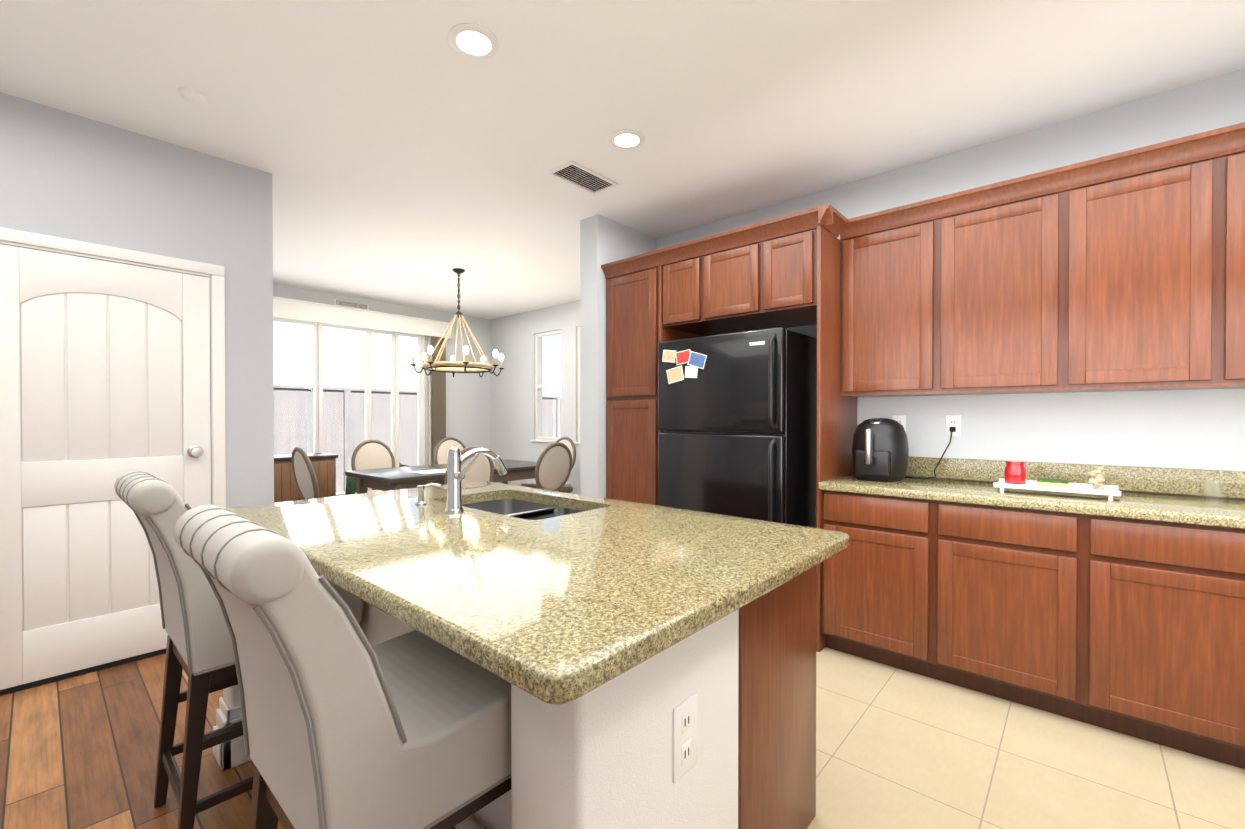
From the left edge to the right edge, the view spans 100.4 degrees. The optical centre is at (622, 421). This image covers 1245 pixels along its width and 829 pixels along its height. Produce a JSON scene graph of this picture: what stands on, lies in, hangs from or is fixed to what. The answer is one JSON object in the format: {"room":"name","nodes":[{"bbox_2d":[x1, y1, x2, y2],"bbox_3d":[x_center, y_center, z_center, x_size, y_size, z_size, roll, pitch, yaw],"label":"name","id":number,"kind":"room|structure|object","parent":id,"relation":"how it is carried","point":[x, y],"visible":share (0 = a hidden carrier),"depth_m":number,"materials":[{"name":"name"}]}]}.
{"room":"kitchen","nodes":[
{"label":"kitchen","id":0,"kind":"room"},
{"bbox_2d":[0,92,273,507],"bbox_3d":[-3.064,-0.120,2.135,0.120,2.720,2.760,0,1,42],"label":"wall","id":1,"kind":"structure","parent":0,"point":[66,175],"depth_m":2.79,"materials":[{"name":"paint"}]},
{"bbox_2d":[0,244,210,695],"bbox_3d":[-2.569,0.217,2.573,0.104,2.035,0.846,0,1,42],"label":"entry door","id":2,"kind":"structure","parent":1,"relation":"in","point":[104,376],"depth_m":2.54,"materials":[{"name":"wood"}]},
{"bbox_2d":[0,227,225,507],"bbox_3d":[-2.613,0.180,2.634,0.138,2.110,0.942,0,1,42],"label":"door frame","id":3,"kind":"structure","parent":1,"relation":"attached to","point":[215,274],"depth_m":2.90,"materials":[{"name":"white wood"}]},
{"bbox_2d":[0,653,283,828],"bbox_3d":[-0.467,1.289,2.244,9.940,0.100,6.590,0,1,42],"label":"floor","id":4,"kind":"structure","parent":0,"point":[79,752],"depth_m":1.91,"materials":[{"name":"brown wood"}]},
{"bbox_2d":[114,471,362,828],"bbox_3d":[-1.235,0.699,1.695,0.474,1.089,0.579,0,1,42],"label":"bar stool","id":5,"kind":"object","parent":4,"relation":"on","point":[199,649],"visible":0.52,"depth_m":1.46,"materials":[{"name":"fabric"}]},
{"bbox_2d":[291,447,318,499],"bbox_3d":[-2.399,0.711,4.296,0.450,1.025,0.542,0,1,42],"label":"dining chair","id":6,"kind":"object","parent":4,"relation":"on","point":[305,477],"visible":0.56,"depth_m":4.07,"materials":[{"name":"beige fabric"}]},
{"bbox_2d":[274,453,337,502],"bbox_3d":[-3.581,0.786,5.338,0.470,0.855,1.060,0,1,42],"label":"sideboard","id":7,"kind":"object","parent":4,"relation":"on","point":[285,485],"visible":0.23,"depth_m":5.33,"materials":[{"name":"brown wood"}]},
{"bbox_2d":[173,505,510,828],"bbox_3d":[-0.495,0.704,1.053,0.474,1.089,0.579,0,1,42],"label":"bar stool","id":8,"kind":"object","parent":4,"relation":"on","point":[346,725],"visible":0.92,"depth_m":0.85,"materials":[{"name":"fabric"}]},
{"bbox_2d":[351,439,394,493],"bbox_3d":[-2.453,0.703,5.300,0.542,1.025,0.450,0,1,42],"label":"dining chair","id":9,"kind":"object","parent":4,"relation":"on","point":[372,454],"visible":0.42,"depth_m":5.41,"materials":[{"name":"beige fabric"}]},
{"bbox_2d":[345,459,536,493],"bbox_3d":[-1.626,0.834,5.170,0.920,0.763,1.800,0,1,42],"label":"dining table","id":10,"kind":"object","parent":4,"relation":"on","point":[394,478],"visible":0.35,"depth_m":4.72,"materials":[{"name":"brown wood"}]},
{"bbox_2d":[434,437,465,463],"bbox_3d":[-1.856,0.698,5.974,0.542,1.025,0.450,0,1,42],"label":"dining chair","id":11,"kind":"object","parent":4,"relation":"on","point":[444,446],"visible":0.27,"depth_m":6.04,"materials":[{"name":"beige fabric"}]},
{"bbox_2d":[444,446,493,484],"bbox_3d":[-1.395,0.711,4.364,0.542,1.025,0.450,0,1,42],"label":"dining chair","id":12,"kind":"object","parent":4,"relation":"on","point":[481,468],"visible":0.12,"depth_m":4.24,"materials":[{"name":"beige fabric"}]},
{"bbox_2d":[521,437,575,492],"bbox_3d":[-0.853,0.697,6.042,0.450,1.025,0.542,0,1,42],"label":"dining chair","id":13,"kind":"object","parent":4,"relation":"on","point":[568,442],"visible":0.33,"depth_m":6.04,"materials":[{"name":"beige fabric"}]},
{"bbox_2d":[535,442,571,491],"bbox_3d":[-0.799,0.705,5.038,0.542,1.025,0.450,0,1,42],"label":"dining chair","id":14,"kind":"object","parent":4,"relation":"on","point":[553,468],"visible":0.6,"depth_m":4.86,"materials":[{"name":"beige fabric"}]},
{"bbox_2d":[273,284,490,464],"bbox_3d":[-3.251,-0.155,6.441,0.150,2.720,3.680,0,1,42],"label":"wall","id":15,"kind":"structure","parent":0,"point":[468,409],"depth_m":7.38,"materials":[{"name":"paint"}]},
{"bbox_2d":[273,316,424,493],"bbox_3d":[-3.500,-0.002,6.155,0.080,2.419,2.398,0,1,42],"label":"window","id":16,"kind":"structure","parent":15,"relation":"in","point":[318,378],"depth_m":6.52,"materials":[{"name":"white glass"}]},
{"bbox_2d":[334,299,368,309],"bbox_3d":[-3.278,-1.414,6.281,0.009,0.070,0.400,0,1,42],"label":"air vent","id":17,"kind":"object","parent":15,"relation":"in","point":[351,304],"visible":1,"depth_m":6.28,"materials":[{"name":"white metal"}]},
{"bbox_2d":[273,296,453,338],"bbox_3d":[-3.314,-1.246,6.161,0.114,0.217,2.846,0,1,42],"label":"blind valance","id":18,"kind":"object","parent":15,"relation":"attached to","point":[283,307],"visible":0.58,"depth_m":6.23,"materials":[{"name":"white plastic"}]},
{"bbox_2d":[429,336,445,464],"bbox_3d":[-2.520,0.010,7.065,0.087,2.310,0.242,0,1,42],"label":"vertical blinds","id":19,"kind":"object","parent":15,"relation":"attached to","point":[437,407],"visible":0.67,"depth_m":7.03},
{"bbox_2d":[490,300,579,493],"bbox_3d":[-0.548,-0.157,6.605,3.980,2.720,0.150,0,1,42],"label":"wall","id":20,"kind":"structure","parent":0,"point":[512,339],"depth_m":7.21,"materials":[{"name":"paint"}]},
{"bbox_2d":[530,330,561,442],"bbox_3d":[-0.981,-0.461,6.929,0.630,1.474,0.135,0,1,42],"label":"dining room window","id":21,"kind":"structure","parent":20,"relation":"in","point":[538,387],"depth_m":7.09,"materials":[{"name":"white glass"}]},
{"bbox_2d":[574,327,579,443],"bbox_3d":[-0.355,-0.457,6.376,0.630,1.474,0.135,0,1,42],"label":"dining room window","id":22,"kind":"structure","parent":20,"relation":"in","point":[578,383],"depth_m":6.55,"materials":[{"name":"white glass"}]},
{"bbox_2d":[580,214,655,497],"bbox_3d":[0.406,-0.140,4.545,0.180,2.720,1.970,0,1,42],"label":"wall","id":23,"kind":"structure","parent":0,"point":[603,240],"depth_m":3.80,"materials":[{"name":"paint"}]},
{"bbox_2d":[0,0,1244,318],"bbox_3d":[-0.467,-1.541,2.221,9.940,0.120,6.590,0,1,42],"label":"ceiling","id":24,"kind":"structure","parent":0,"point":[402,152],"depth_m":2.37,"materials":[{"name":"paint"}]},
{"bbox_2d":[179,87,205,103],"bbox_3d":[-1.944,-1.469,2.348,0.096,0.026,0.096,0,1,42],"label":"smoke detector","id":25,"kind":"object","parent":24,"relation":"attached to","point":[192,95],"visible":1,"depth_m":2.33,"materials":[{"name":"white plastic"}]},
{"bbox_2d":[410,268,503,376],"bbox_3d":[-1.626,-0.985,5.155,0.836,1.040,0.836,0,1,42],"label":"chandelier","id":26,"kind":"object","parent":24,"relation":"hanging from","point":[453,366],"visible":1,"depth_m":5.09,"materials":[{"name":"metal"}]},
{"bbox_2d":[448,23,498,58],"bbox_3d":[-0.578,-1.475,2.020,0.192,0.010,0.192,0,1,42],"label":"recessed light","id":27,"kind":"object","parent":24,"relation":"in","point":[472,41],"visible":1,"depth_m":2.01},
{"bbox_2d":[547,161,618,194],"bbox_3d":[-0.238,-1.483,3.174,0.220,0.011,0.400,0,1,42],"label":"ceiling vent","id":28,"kind":"object","parent":24,"relation":"in","point":[575,174],"visible":0.98,"depth_m":3.16,"materials":[{"name":"metal"}]},
{"bbox_2d":[609,129,644,148],"bbox_3d":[0.023,-1.481,2.729,0.192,0.010,0.192,0,1,42],"label":"recessed light","id":29,"kind":"object","parent":24,"relation":"in","point":[626,139],"visible":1,"depth_m":2.72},
{"bbox_2d":[656,68,1244,470],"bbox_3d":[2.432,-0.123,2.444,5.640,2.720,0.150,0,1,42],"label":"wall","id":30,"kind":"structure","parent":0,"point":[1196,429],"depth_m":2.56,"materials":[{"name":"paint"}]},
{"bbox_2d":[657,242,720,336],"bbox_3d":[0.600,-0.882,3.551,0.382,0.500,0.608,0,1,42],"label":"upper cabinet","id":31,"kind":"object","parent":30,"relation":"attached to","point":[672,261],"depth_m":3.40,"materials":[{"name":"brown wood"}]},
{"bbox_2d":[689,226,784,333],"bbox_3d":[0.843,-0.880,3.336,0.534,0.500,0.608,0,1,42],"label":"upper cabinet","id":32,"kind":"object","parent":30,"relation":"attached to","point":[717,261],"depth_m":3.19,"materials":[{"name":"brown wood"}]},
{"bbox_2d":[745,206,836,327],"bbox_3d":[1.089,-0.878,3.118,0.392,0.500,0.608,0,1,42],"label":"upper cabinet","id":33,"kind":"object","parent":30,"relation":"attached to","point":[791,259],"depth_m":2.88,"materials":[{"name":"brown wood"}]},
{"bbox_2d":[837,202,924,397],"bbox_3d":[1.554,-0.642,2.896,0.559,0.970,0.328,0,1,42],"label":"upper cabinet","id":34,"kind":"object","parent":30,"relation":"attached to","point":[877,251],"depth_m":2.83,"materials":[{"name":"brown wood"}]},
{"bbox_2d":[892,415,905,431],"bbox_3d":[1.627,0.022,3.053,0.072,0.116,0.006,0,1,42],"label":"electrical outlet","id":35,"kind":"object","parent":30,"relation":"attached to","point":[901,419],"depth_m":3.04,"materials":[{"name":"white plastic"}]},
{"bbox_2d":[946,415,960,435],"bbox_3d":[1.831,0.024,2.873,0.072,0.116,0.006,0,1,42],"label":"electrical outlet","id":36,"kind":"object","parent":30,"relation":"attached to","point":[953,420],"depth_m":2.87,"materials":[{"name":"white plastic"}]},
{"bbox_2d":[917,173,1036,395],"bbox_3d":[1.890,-0.639,2.598,0.643,0.970,0.328,0,1,42],"label":"upper cabinet","id":37,"kind":"object","parent":30,"relation":"attached to","point":[977,247],"depth_m":2.52,"materials":[{"name":"brown wood"}]},
{"bbox_2d":[906,456,1244,497],"bbox_3d":[2.516,0.266,2.255,2.859,0.114,0.022,0,1,42],"label":"backsplash","id":38,"kind":"structure","parent":30,"relation":"attached to","point":[1157,480],"depth_m":2.43,"materials":[{"name":"beige stone"}]},
{"bbox_2d":[1037,137,1184,392],"bbox_3d":[2.246,-0.637,2.283,0.612,0.970,0.328,0,1,42],"label":"upper cabinet","id":39,"kind":"object","parent":30,"relation":"attached to","point":[1111,228],"depth_m":2.21,"materials":[{"name":"brown wood"}]},
{"bbox_2d":[1181,122,1244,389],"bbox_3d":[2.592,-0.634,1.976,0.617,0.970,0.328,0,1,42],"label":"upper cabinet","id":40,"kind":"object","parent":30,"relation":"attached to","point":[1214,159],"depth_m":2.02,"materials":[{"name":"brown wood"}]},
{"bbox_2d":[807,647,1244,828],"bbox_3d":[1.517,1.243,1.422,5.640,0.004,2.610,0,1,42],"label":"floor","id":41,"kind":"structure","parent":0,"point":[897,748],"depth_m":1.85,"materials":[{"name":"beige tile"}]},
{"bbox_2d":[213,496,816,828],"bbox_3d":[-0.456,0.810,1.780,1.805,0.864,1.195,0,1,42],"label":"kitchen island","id":42,"kind":"object","parent":41,"relation":"on","point":[654,666],"depth_m":1.16,"materials":[{"name":"paint"}]},
{"bbox_2d":[225,481,848,715],"bbox_3d":[-0.424,0.370,1.768,1.944,0.075,1.175,0,1,42],"label":"island countertop","id":43,"kind":"structure","parent":42,"relation":"on","point":[567,608],"depth_m":1.20,"materials":[{"name":"beige stone"}]},
{"bbox_2d":[441,448,507,511],"bbox_3d":[-0.528,0.213,1.956,0.123,0.236,0.267,0,1,42],"label":"faucet","id":44,"kind":"object","parent":43,"relation":"on","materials":[{"name":"silver metal"}]},
{"bbox_2d":[462,499,583,519],"bbox_3d":[-0.424,0.480,2.119,0.760,0.210,0.470,0,1,42],"label":"sink","id":45,"kind":"object","parent":43,"relation":"in","point":[528,509],"depth_m":2.36,"materials":[{"name":"metal"}]},
{"bbox_2d":[601,250,696,504],"bbox_3d":[0.264,0.046,3.857,0.518,2.360,0.608,0,1,42],"label":"tall cabinet","id":46,"kind":"object","parent":41,"relation":"on","point":[633,337],"depth_m":3.62,"materials":[{"name":"brown wood"}]},
{"bbox_2d":[658,327,816,527],"bbox_3d":[0.751,0.360,3.288,0.840,1.740,0.761,0,1,42],"label":"fridge","id":47,"kind":"object","parent":41,"relation":"on","point":[737,419],"visible":0.69,"depth_m":2.98,"materials":[{"name":"black metal"}]},
{"bbox_2d":[817,490,928,676],"bbox_3d":[1.448,0.797,2.814,0.524,0.875,0.609,0,1,42],"label":"base cabinet","id":48,"kind":"object","parent":41,"relation":"on","point":[873,594],"depth_m":2.58,"materials":[{"name":"brown wood"}]},
{"bbox_2d":[929,502,1076,719],"bbox_3d":[1.840,0.799,2.466,0.523,0.875,0.609,0,1,42],"label":"base cabinet","id":49,"kind":"object","parent":41,"relation":"on","point":[1003,583],"depth_m":2.24,"materials":[{"name":"brown wood"}]},
{"bbox_2d":[1077,514,1244,768],"bbox_3d":[2.264,0.802,2.090,0.612,0.875,0.609,0,1,42],"label":"base cabinet","id":50,"kind":"object","parent":41,"relation":"on","point":[1123,612],"depth_m":1.92,"materials":[{"name":"brown wood"}]},
{"bbox_2d":[817,474,1244,529],"bbox_3d":[2.312,0.345,2.025,2.859,0.040,0.638,0,1,42],"label":"countertop","id":51,"kind":"structure","parent":50,"relation":"on","point":[1139,505],"depth_m":2.18,"materials":[{"name":"beige stone"}]},
{"bbox_2d":[852,418,908,480],"bbox_3d":[1.399,0.149,2.840,0.281,0.337,0.366,0,1,42],"label":"air fryer","id":52,"kind":"object","parent":51,"relation":"on","point":[880,449],"visible":1,"depth_m":2.75,"materials":[{"name":"black plastic"}]},
{"bbox_2d":[905,427,955,478],"bbox_3d":[1.665,0.172,2.905,0.317,0.286,0.166,0,1,42],"label":"cord","id":53,"kind":"object","parent":52,"relation":"attached to","point":[952,429],"visible":0.96,"depth_m":2.85,"materials":[{"name":"rubber"}]},
{"bbox_2d":[993,460,1120,500],"bbox_3d":[1.923,0.253,2.310,0.420,0.139,0.230,0,1,42],"label":"serving tray","id":54,"kind":"object","parent":51,"relation":"on","point":[1014,474],"visible":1,"depth_m":2.28,"materials":[{"name":"white plastic"}]},
{"bbox_2d":[1004,460,1025,483],"bbox_3d":[1.818,0.235,2.402,0.080,0.104,0.080,0,1,42],"label":"jar","id":55,"kind":"object","parent":54,"relation":"on","point":[1014,471],"depth_m":2.37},
{"bbox_2d":[1198,480,1229,506],"bbox_3d":[2.265,0.277,1.987,0.080,0.095,0.080,0,1,42],"label":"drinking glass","id":56,"kind":"object","parent":51,"relation":"on","point":[1212,494],"visible":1,"depth_m":1.98,"materials":[{"name":"clear glass"}]},
{"label":"outside","id":57,"kind":"structure","parent":0,"visible":0},
{"bbox_2d":[336,492,344,495],"bbox_3d":[0.108,1.275,7.645,18.000,0.120,20.000,0,1,42],"label":"ground","id":58,"kind":"structure","parent":57,"point":[340,494],"depth_m":8.58,"materials":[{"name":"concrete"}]},
{"bbox_2d":[345,462,407,494],"bbox_3d":[-4.270,0.809,7.667,1.640,0.921,3.082,0,1,42],"label":"bush","id":59,"kind":"object","parent":58,"relation":"on","point":[351,488],"depth_m":7.82,"materials":[{"name":"green plant"}]},
{"bbox_2d":[273,385,560,491],"bbox_3d":[1.759,0.337,6.176,13.590,1.780,20.000,0,1,42],"label":"fence","id":60,"kind":"object","parent":58,"relation":"on","point":[339,421],"depth_m":8.89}
]}

